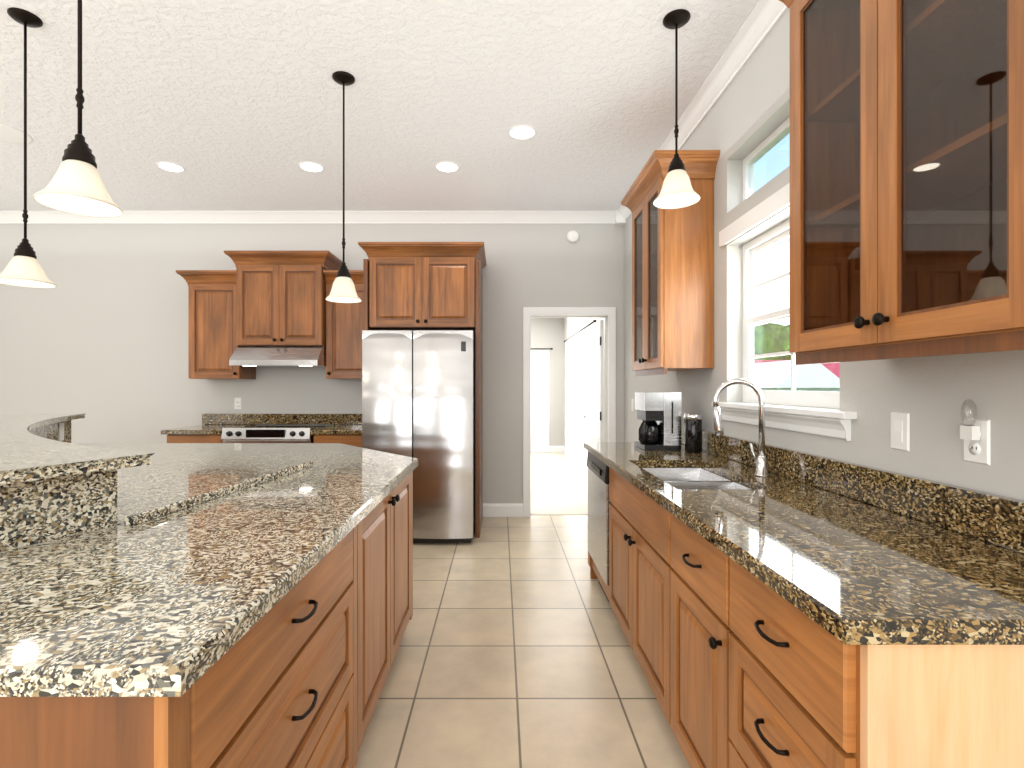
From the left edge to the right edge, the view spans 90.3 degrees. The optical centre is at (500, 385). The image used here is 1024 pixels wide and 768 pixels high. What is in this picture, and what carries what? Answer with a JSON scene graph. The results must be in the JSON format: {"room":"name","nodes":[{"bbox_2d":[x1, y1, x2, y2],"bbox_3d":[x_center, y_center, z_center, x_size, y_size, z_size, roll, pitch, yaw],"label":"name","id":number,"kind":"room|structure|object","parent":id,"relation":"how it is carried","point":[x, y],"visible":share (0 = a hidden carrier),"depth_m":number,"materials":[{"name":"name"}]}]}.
{"room":"kitchen","nodes":[
{"label":"kitchen","id":0,"kind":"room"},
{"bbox_2d":[0,224,623,502],"bbox_3d":[-2.630,-0.205,5.190,8.020,3.050,0.140,0,0,0],"label":"wall","id":1,"kind":"structure","parent":0,"point":[98,335],"depth_m":5.12,"materials":[{"name":"grey paint"}]},
{"bbox_2d":[176,270,255,378],"bbox_3d":[-2.744,-0.567,4.929,0.567,1.010,0.379,0,0,0],"label":"upper cabinet","id":2,"kind":"object","parent":1,"relation":"attached to","point":[212,345],"visible":0.88,"depth_m":4.80,"materials":[{"name":"brown wood"}]},
{"bbox_2d":[235,398,241,408],"bbox_3d":[-2.640,0.184,5.115,0.072,0.116,0.008,0,0,0],"label":"outlet","id":3,"kind":"object","parent":1,"relation":"attached to","point":[238,403],"visible":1,"depth_m":5.11,"materials":[{"name":"white plastic"}]},
{"bbox_2d":[202,414,361,424],"bbox_3d":[-2.088,0.339,5.101,1.793,0.108,0.031,0,0,0],"label":"backsplash","id":4,"kind":"structure","parent":1,"relation":"attached to","point":[281,419],"depth_m":5.08,"materials":[{"name":"stone"}]},
{"bbox_2d":[224,251,341,345],"bbox_3d":[-2.055,-0.802,4.889,0.960,0.863,0.459,0,0,0],"label":"upper cabinet","id":5,"kind":"object","parent":1,"relation":"attached to","point":[280,298],"visible":1,"depth_m":4.72,"materials":[{"name":"brown wood"}]},
{"bbox_2d":[229,346,325,366],"bbox_3d":[-2.054,-0.273,4.858,0.797,0.191,0.516,0,0,0],"label":"range hood","id":6,"kind":"object","parent":5,"relation":"attached to","point":[280,356],"visible":0.96,"depth_m":4.65,"materials":[{"name":"silver metal"}]},
{"bbox_2d":[0,211,615,223],"bbox_3d":[-2.630,-1.677,5.081,7.740,0.105,0.078,0,0,0],"label":"crown molding","id":7,"kind":"structure","parent":1,"relation":"attached to","point":[336,217],"depth_m":5.08,"materials":[{"name":"white wood"}]},
{"bbox_2d":[323,270,362,378],"bbox_3d":[-1.421,-0.567,4.929,0.458,1.010,0.379,0,0,0],"label":"upper cabinet","id":8,"kind":"object","parent":1,"relation":"attached to","point":[344,325],"visible":0.67,"depth_m":4.80,"materials":[{"name":"brown wood"}]},
{"bbox_2d":[358,242,485,334],"bbox_3d":[-0.682,-0.868,4.739,1.080,0.723,0.759,0,0,0],"label":"upper cabinet","id":9,"kind":"object","parent":1,"relation":"attached to","point":[422,286],"visible":1,"depth_m":4.42,"materials":[{"name":"brown wood"}]},
{"bbox_2d":[483,503,522,516],"bbox_3d":[-3.135,1.254,5.113,6.731,0.132,0.014,0,0,0],"label":"baseboard","id":10,"kind":"structure","parent":1,"relation":"attached to","point":[502,509],"depth_m":5.11,"materials":[{"name":"white wood"}]},
{"bbox_2d":[523,307,615,516],"bbox_3d":[0.693,0.269,5.190,0.929,2.103,0.180,0,0,0],"label":"door frame","id":11,"kind":"structure","parent":1,"relation":"attached to","point":[529,312],"depth_m":5.10,"materials":[{"name":"white wood"}]},
{"bbox_2d":[567,230,578,242],"bbox_3d":[0.728,-1.494,5.103,0.124,0.124,0.033,0,0,0],"label":"smoke detector","id":12,"kind":"object","parent":1,"relation":"attached to","point":[572,236],"visible":1,"depth_m":5.09,"materials":[{"name":"white plastic"}]},
{"bbox_2d":[583,320,603,441],"bbox_3d":[1.022,0.314,5.664,0.100,1.988,0.782,0,0,0],"label":"door","id":13,"kind":"structure","parent":1,"relation":"in","point":[595,416],"depth_m":5.49,"materials":[{"name":"white wood"}]},
{"bbox_2d":[0,0,758,210],"bbox_3d":[-2.630,-1.780,0.810,8.020,0.100,8.900,0,0,0],"label":"ceiling","id":14,"kind":"structure","parent":0,"point":[232,105],"depth_m":3.06,"materials":[{"name":"white paint"}]},
{"bbox_2d":[0,124,32,143],"bbox_3d":[-3.420,-1.728,3.480,0.330,0.004,0.330,0,0,0],"label":"recessed light","id":15,"kind":"object","parent":14,"relation":"attached to","point":[8,134],"visible":0.92,"depth_m":3.52,"materials":[{"name":"white"}]},
{"bbox_2d":[0,7,56,287],"bbox_3d":[-2.232,-1.103,2.390,0.225,1.252,0.225,0,0,0],"label":"pendant light","id":16,"kind":"object","parent":14,"relation":"hanging from","point":[23,268],"visible":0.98,"depth_m":2.38,"materials":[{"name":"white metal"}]},
{"bbox_2d":[33,0,122,217],"bbox_3d":[-1.240,-1.128,1.500,0.205,1.202,0.205,0,0,0],"label":"pendant light","id":17,"kind":"object","parent":14,"relation":"hanging from","point":[75,185],"visible":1,"depth_m":1.49,"materials":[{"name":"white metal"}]},
{"bbox_2d":[156,161,185,172],"bbox_3d":[-2.610,-1.726,4.030,0.198,0.007,0.198,0,0,0],"label":"recessed light","id":18,"kind":"object","parent":14,"relation":"in","point":[171,167],"visible":1,"depth_m":4.03,"materials":[{"name":"white"}]},
{"bbox_2d":[298,161,324,172],"bbox_3d":[-1.497,-1.726,4.030,0.198,0.007,0.198,0,0,0],"label":"recessed light","id":19,"kind":"object","parent":14,"relation":"in","point":[312,167],"visible":1,"depth_m":4.03,"materials":[{"name":"white"}]},
{"bbox_2d":[326,71,361,302],"bbox_3d":[-0.882,-1.103,2.862,0.196,1.252,0.196,0,0,0],"label":"pendant light","id":20,"kind":"object","parent":14,"relation":"hanging from","point":[343,290],"visible":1,"depth_m":2.84,"materials":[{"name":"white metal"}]},
{"bbox_2d":[435,161,459,172],"bbox_3d":[-0.421,-1.726,4.030,0.198,0.007,0.198,0,0,0],"label":"recessed light","id":21,"kind":"object","parent":14,"relation":"in","point":[447,167],"visible":1,"depth_m":4.04,"materials":[{"name":"white"}]},
{"bbox_2d":[508,125,536,139],"bbox_3d":[0.149,-1.726,3.480,0.198,0.007,0.198,0,0,0],"label":"recessed light","id":22,"kind":"object","parent":14,"relation":"in","point":[522,132],"visible":1,"depth_m":3.48,"materials":[{"name":"white"}]},
{"bbox_2d":[653,9,699,208],"bbox_3d":[0.830,-1.298,2.400,0.212,0.862,0.212,0,0,0],"label":"light","id":23,"kind":"object","parent":14,"relation":"hanging from","point":[677,191],"visible":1,"depth_m":2.39,"materials":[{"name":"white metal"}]},
{"bbox_2d":[355,515,690,767],"bbox_3d":[-2.630,1.350,0.770,8.020,0.060,8.820,0,0,0],"label":"floor","id":24,"kind":"structure","parent":0,"point":[514,650],"depth_m":2.35,"materials":[{"name":"beige tile"}]},
{"bbox_2d":[0,413,154,551],"bbox_3d":[-2.204,0.756,2.199,0.797,1.128,3.171,0,0,-42],"label":"bar counter","id":25,"kind":"object","parent":24,"relation":"on","point":[55,483],"visible":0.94,"depth_m":1.33,"materials":[{"name":"multicoloured stone"}]},
{"bbox_2d":[167,434,222,442],"bbox_3d":[-2.717,0.877,4.797,0.495,0.886,0.638,0,0,0],"label":"base cabinet","id":26,"kind":"object","parent":24,"relation":"on","point":[193,438],"visible":0.02,"depth_m":4.51,"materials":[{"name":"brown wood"}]},
{"bbox_2d":[161,425,255,433],"bbox_3d":[-2.724,0.413,4.793,0.523,0.038,0.646,0,0,0],"label":"countertop","id":27,"kind":"structure","parent":26,"relation":"on","point":[206,429],"depth_m":4.53,"materials":[{"name":"stone"}]},
{"bbox_2d":[0,471,412,767],"bbox_3d":[-1.639,0.875,2.054,2.411,0.889,2.683,0,0,0],"label":"base cabinet","id":28,"kind":"object","parent":24,"relation":"on","point":[296,675],"visible":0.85,"depth_m":1.09,"materials":[{"name":"brown wood"}]},
{"bbox_2d":[0,443,417,696],"bbox_3d":[-1.653,0.409,2.065,2.425,0.038,2.730,0,0,0],"label":"countertop","id":29,"kind":"structure","parent":28,"relation":"on","point":[179,603],"depth_m":1.10,"materials":[{"name":"stone"}]},
{"bbox_2d":[124,461,312,524],"bbox_3d":[-0.975,0.376,1.930,0.032,0.026,1.027,0,0,7],"label":"curb","id":30,"kind":"object","parent":29,"relation":"on","point":[157,511],"visible":1,"depth_m":1.71,"materials":[{"name":"stone"}]},
{"bbox_2d":[221,426,325,442],"bbox_3d":[-2.067,0.848,4.752,0.777,0.944,0.659,0,0,0],"label":"range","id":31,"kind":"object","parent":24,"relation":"on","point":[275,434],"visible":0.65,"depth_m":4.47,"materials":[{"name":"silver metal"}]},
{"bbox_2d":[314,434,361,447],"bbox_3d":[-1.426,0.877,4.797,0.472,0.886,0.638,0,0,0],"label":"base cabinet","id":32,"kind":"object","parent":24,"relation":"on","point":[352,439],"visible":0.02,"depth_m":4.51,"materials":[{"name":"brown wood"}]},
{"bbox_2d":[310,425,361,433],"bbox_3d":[-1.431,0.413,4.793,0.479,0.038,0.646,0,0,0],"label":"countertop","id":33,"kind":"structure","parent":32,"relation":"on","point":[344,429],"depth_m":4.47,"materials":[{"name":"stone"}]},
{"bbox_2d":[363,259,374,329],"bbox_3d":[-1.168,0.114,4.758,0.036,2.412,0.716,0,0,0],"label":"panel","id":34,"kind":"object","parent":24,"relation":"on","point":[366,294],"visible":0.14,"depth_m":4.40,"materials":[{"name":"brown wood"}]},
{"bbox_2d":[362,330,475,542],"bbox_3d":[-0.683,0.432,4.630,0.912,1.774,0.912,0,0,0],"label":"refrigerator","id":35,"kind":"object","parent":24,"relation":"on","point":[419,395],"visible":0.73,"depth_m":4.18,"materials":[{"name":"grey metal"}]},
{"bbox_2d":[476,259,482,537],"bbox_3d":[-0.198,0.114,4.758,0.036,2.412,0.716,0,0,0],"label":"panel","id":36,"kind":"object","parent":24,"relation":"on","point":[479,396],"visible":0.93,"depth_m":4.40,"materials":[{"name":"brown wood"}]},
{"bbox_2d":[588,552,603,589],"bbox_3d":[0.915,0.875,3.107,0.641,0.888,0.761,0,0,0],"label":"base cabinet","id":37,"kind":"object","parent":24,"relation":"on","point":[594,573],"depth_m":3.40,"materials":[{"name":"brown wood"}]},
{"bbox_2d":[586,451,616,618],"bbox_3d":[0.889,0.878,3.104,0.641,0.884,0.602,0,0,0],"label":"dishwasher","id":38,"kind":"object","parent":24,"relation":"on","point":[598,510],"visible":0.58,"depth_m":3.00,"materials":[{"name":"silver metal"}]},
{"bbox_2d":[604,467,659,704],"bbox_3d":[0.915,0.875,2.260,0.641,0.888,1.077,0,0,0],"label":"base cabinet","id":39,"kind":"object","parent":24,"relation":"on","point":[632,593],"depth_m":2.23,"materials":[{"name":"brown wood"}]},
{"bbox_2d":[660,506,707,767],"bbox_3d":[0.915,0.875,1.585,0.641,0.888,0.529,0,0,0],"label":"base cabinet","id":40,"kind":"object","parent":24,"relation":"on","point":[683,552],"depth_m":1.64,"materials":[{"name":"brown wood"}]},
{"bbox_2d":[708,542,1023,767],"bbox_3d":[0.915,0.875,1.123,0.641,0.888,0.543,0,0,0],"label":"base cabinet","id":41,"kind":"object","parent":24,"relation":"on","point":[741,666],"depth_m":0.90,"materials":[{"name":"brown wood"}]},
{"bbox_2d":[583,442,1023,644],"bbox_3d":[0.903,0.409,2.170,0.667,0.038,2.660,0,0,0],"label":"countertop","id":42,"kind":"structure","parent":41,"relation":"on","point":[845,570],"depth_m":1.17,"materials":[{"name":"stone"}]},
{"bbox_2d":[635,392,681,449],"bbox_3d":[0.966,0.216,3.149,0.232,0.345,0.242,0,0,0],"label":"coffee maker","id":43,"kind":"object","parent":42,"relation":"on","point":[659,414],"visible":1,"depth_m":3.04,"materials":[{"name":"silver plastic"}]},
{"bbox_2d":[683,412,702,452],"bbox_3d":[1.124,0.273,2.975,0.109,0.231,0.100,0,0,0],"label":"canister","id":44,"kind":"object","parent":42,"relation":"on","point":[693,432],"visible":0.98,"depth_m":2.94,"materials":[{"name":"black glass"}]},
{"bbox_2d":[641,467,751,488],"bbox_3d":[0.855,0.528,2.280,0.414,0.195,0.784,0,0,0],"label":"undermount sink","id":45,"kind":"object","parent":42,"relation":"in","point":[688,478],"visible":0.08,"depth_m":2.57,"materials":[{"name":"silver metal"}]},
{"bbox_2d":[713,378,769,476],"bbox_3d":[1.047,0.179,2.214,0.215,0.418,0.107,0,0,0],"label":"kitchen faucet","id":46,"kind":"object","parent":42,"relation":"on","point":[760,462],"visible":1,"depth_m":2.19,"materials":[{"name":"silver metal"}]},
{"bbox_2d":[531,318,563,445],"bbox_3d":[-0.110,-0.055,10.050,2.980,2.750,0.100,0,0,0],"label":"wall","id":47,"kind":"structure","parent":0,"point":[547,332],"depth_m":10.00,"materials":[{"name":"grey paint"}]},
{"bbox_2d":[549,446,561,451],"bbox_3d":[-0.190,1.254,9.993,2.820,0.132,0.014,0,0,0],"label":"baseboard","id":48,"kind":"structure","parent":47,"relation":"attached to","point":[556,448],"depth_m":9.99,"materials":[{"name":"white"}]},
{"bbox_2d":[531,452,587,514],"bbox_3d":[-0.110,1.348,7.640,2.980,0.064,4.920,0,0,0],"label":"floor","id":49,"kind":"structure","parent":0,"point":[559,485],"depth_m":6.55,"materials":[{"name":"beige"}]},
{"bbox_2d":[564,8,1023,500],"bbox_3d":[1.310,-0.205,3.180,0.140,3.050,13.640,0,0,0],"label":"wall","id":50,"kind":"structure","parent":0,"point":[748,114],"depth_m":2.18,"materials":[{"name":"grey paint"}]},
{"bbox_2d":[531,320,596,349],"bbox_3d":[0.691,-0.750,8.085,0.982,0.120,3.712,0,0,0],"label":"curtain rod","id":51,"kind":"object","parent":50,"relation":"attached to","point":[571,336],"visible":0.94,"depth_m":7.83,"materials":[{"name":"black metal"}]},
{"bbox_2d":[531,350,548,451],"bbox_3d":[0.765,0.310,9.930,0.370,1.980,0.065,0,0,0],"label":"curtain","id":52,"kind":"object","parent":51,"relation":"hanging from","point":[539,400],"visible":0.92,"depth_m":9.93,"materials":[{"name":"white fabric"}]},
{"bbox_2d":[565,336,577,469],"bbox_3d":[1.170,0.270,8.425,0.078,2.060,1.250,0,0,0],"label":"curtain","id":53,"kind":"object","parent":51,"relation":"hanging from","point":[571,429],"visible":1,"depth_m":8.24,"materials":[{"name":"white fabric"}]},
{"bbox_2d":[578,325,591,482],"bbox_3d":[1.170,0.270,6.950,0.078,2.060,1.200,0,0,0],"label":"curtain","id":54,"kind":"object","parent":51,"relation":"hanging from","point":[583,405],"visible":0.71,"depth_m":6.99,"materials":[{"name":"white fabric"}]},
{"bbox_2d":[577,339,578,415],"bbox_3d":[1.237,0.170,7.700,0.002,1.800,2.400,0,0,0],"label":"window","id":55,"kind":"structure","parent":50,"relation":"in","point":[578,374],"depth_m":8.00,"materials":[{"name":"white"}]},
{"bbox_2d":[621,150,719,375],"bbox_3d":[1.054,-0.696,3.275,0.369,1.262,0.810,0,0,0],"label":"upper cabinet","id":56,"kind":"object","parent":50,"relation":"attached to","point":[672,289],"visible":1,"depth_m":2.95,"materials":[{"name":"brown wood"}]},
{"bbox_2d":[614,0,787,225],"bbox_3d":[1.190,-1.667,0.810,0.100,0.125,8.620,0,0,0],"label":"crown molding","id":57,"kind":"structure","parent":50,"relation":"attached to","point":[760,22],"depth_m":2.70,"materials":[{"name":"white wood"}]},
{"bbox_2d":[712,117,856,440],"bbox_3d":[1.282,-0.517,2.328,0.175,1.429,1.115,0,0,0],"label":"window","id":58,"kind":"structure","parent":50,"relation":"in","point":[768,239],"depth_m":2.46,"materials":[{"name":"white wood"}]},
{"bbox_2d":[682,425,1023,552],"bbox_3d":[1.222,0.330,2.170,0.031,0.116,2.660,0,0,0],"label":"backsplash","id":59,"kind":"structure","parent":50,"relation":"attached to","point":[992,518],"depth_m":1.54,"materials":[{"name":"stone"}]},
{"bbox_2d":[891,412,909,451],"bbox_3d":[1.235,0.143,1.577,0.008,0.116,0.072,0,0,0],"label":"light switch","id":60,"kind":"object","parent":50,"relation":"attached to","point":[900,431],"visible":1,"depth_m":1.57,"materials":[{"name":"white plastic"}]},
{"bbox_2d":[779,0,1023,364],"bbox_3d":[1.054,-0.699,1.255,0.369,1.267,0.930,0,0,0],"label":"upper cabinet","id":61,"kind":"object","parent":50,"relation":"attached to","point":[906,178],"visible":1,"depth_m":1.27,"materials":[{"name":"brown wood"}]},
{"bbox_2d":[964,418,990,465],"bbox_3d":[1.236,0.145,1.323,0.008,0.116,0.072,0,0,0],"label":"outlet","id":62,"kind":"object","parent":50,"relation":"attached to","point":[977,451],"visible":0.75,"depth_m":1.31,"materials":[{"name":"white plastic"}]},
{"bbox_2d":[960,399,979,439],"bbox_3d":[1.218,0.088,1.323,0.033,0.106,0.034,0,0,0],"label":"light","id":63,"kind":"object","parent":62,"relation":"attached to","point":[969,432],"visible":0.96,"depth_m":1.32,"materials":[{"name":"white plastic"}]},
{"label":"outside","id":64,"kind":"structure","parent":0,"visible":0},
{"bbox_3d":[60.840,1.720,45.000,118.320,0.200,150.000,0,0,0],"label":"ground","id":65,"kind":"structure","parent":64,"visible":0},
{"bbox_2d":[754,323,790,359],"bbox_3d":[18.636,-2.968,48.658,65.619,11.244,45.866,0,0,0],"label":"trees","id":66,"kind":"object","parent":65,"relation":"on","point":[778,335],"depth_m":40.03,"materials":[{"name":"green plant"}]},
{"bbox_2d":[754,360,839,377],"bbox_3d":[21.500,0.095,29.000,22.200,3.050,9.600,0,0,0],"label":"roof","id":67,"kind":"object","parent":65,"relation":"on","point":[831,368],"depth_m":27.81,"materials":[{"name":"red"}]},
{"bbox_2d":[754,360,839,391],"bbox_3d":[8.500,0.445,15.500,2.100,2.350,3.300,0,0,0],"label":"shed","id":68,"kind":"object","parent":65,"relation":"on","point":[808,378],"depth_m":13.91,"materials":[{"name":"white"}]}
]}

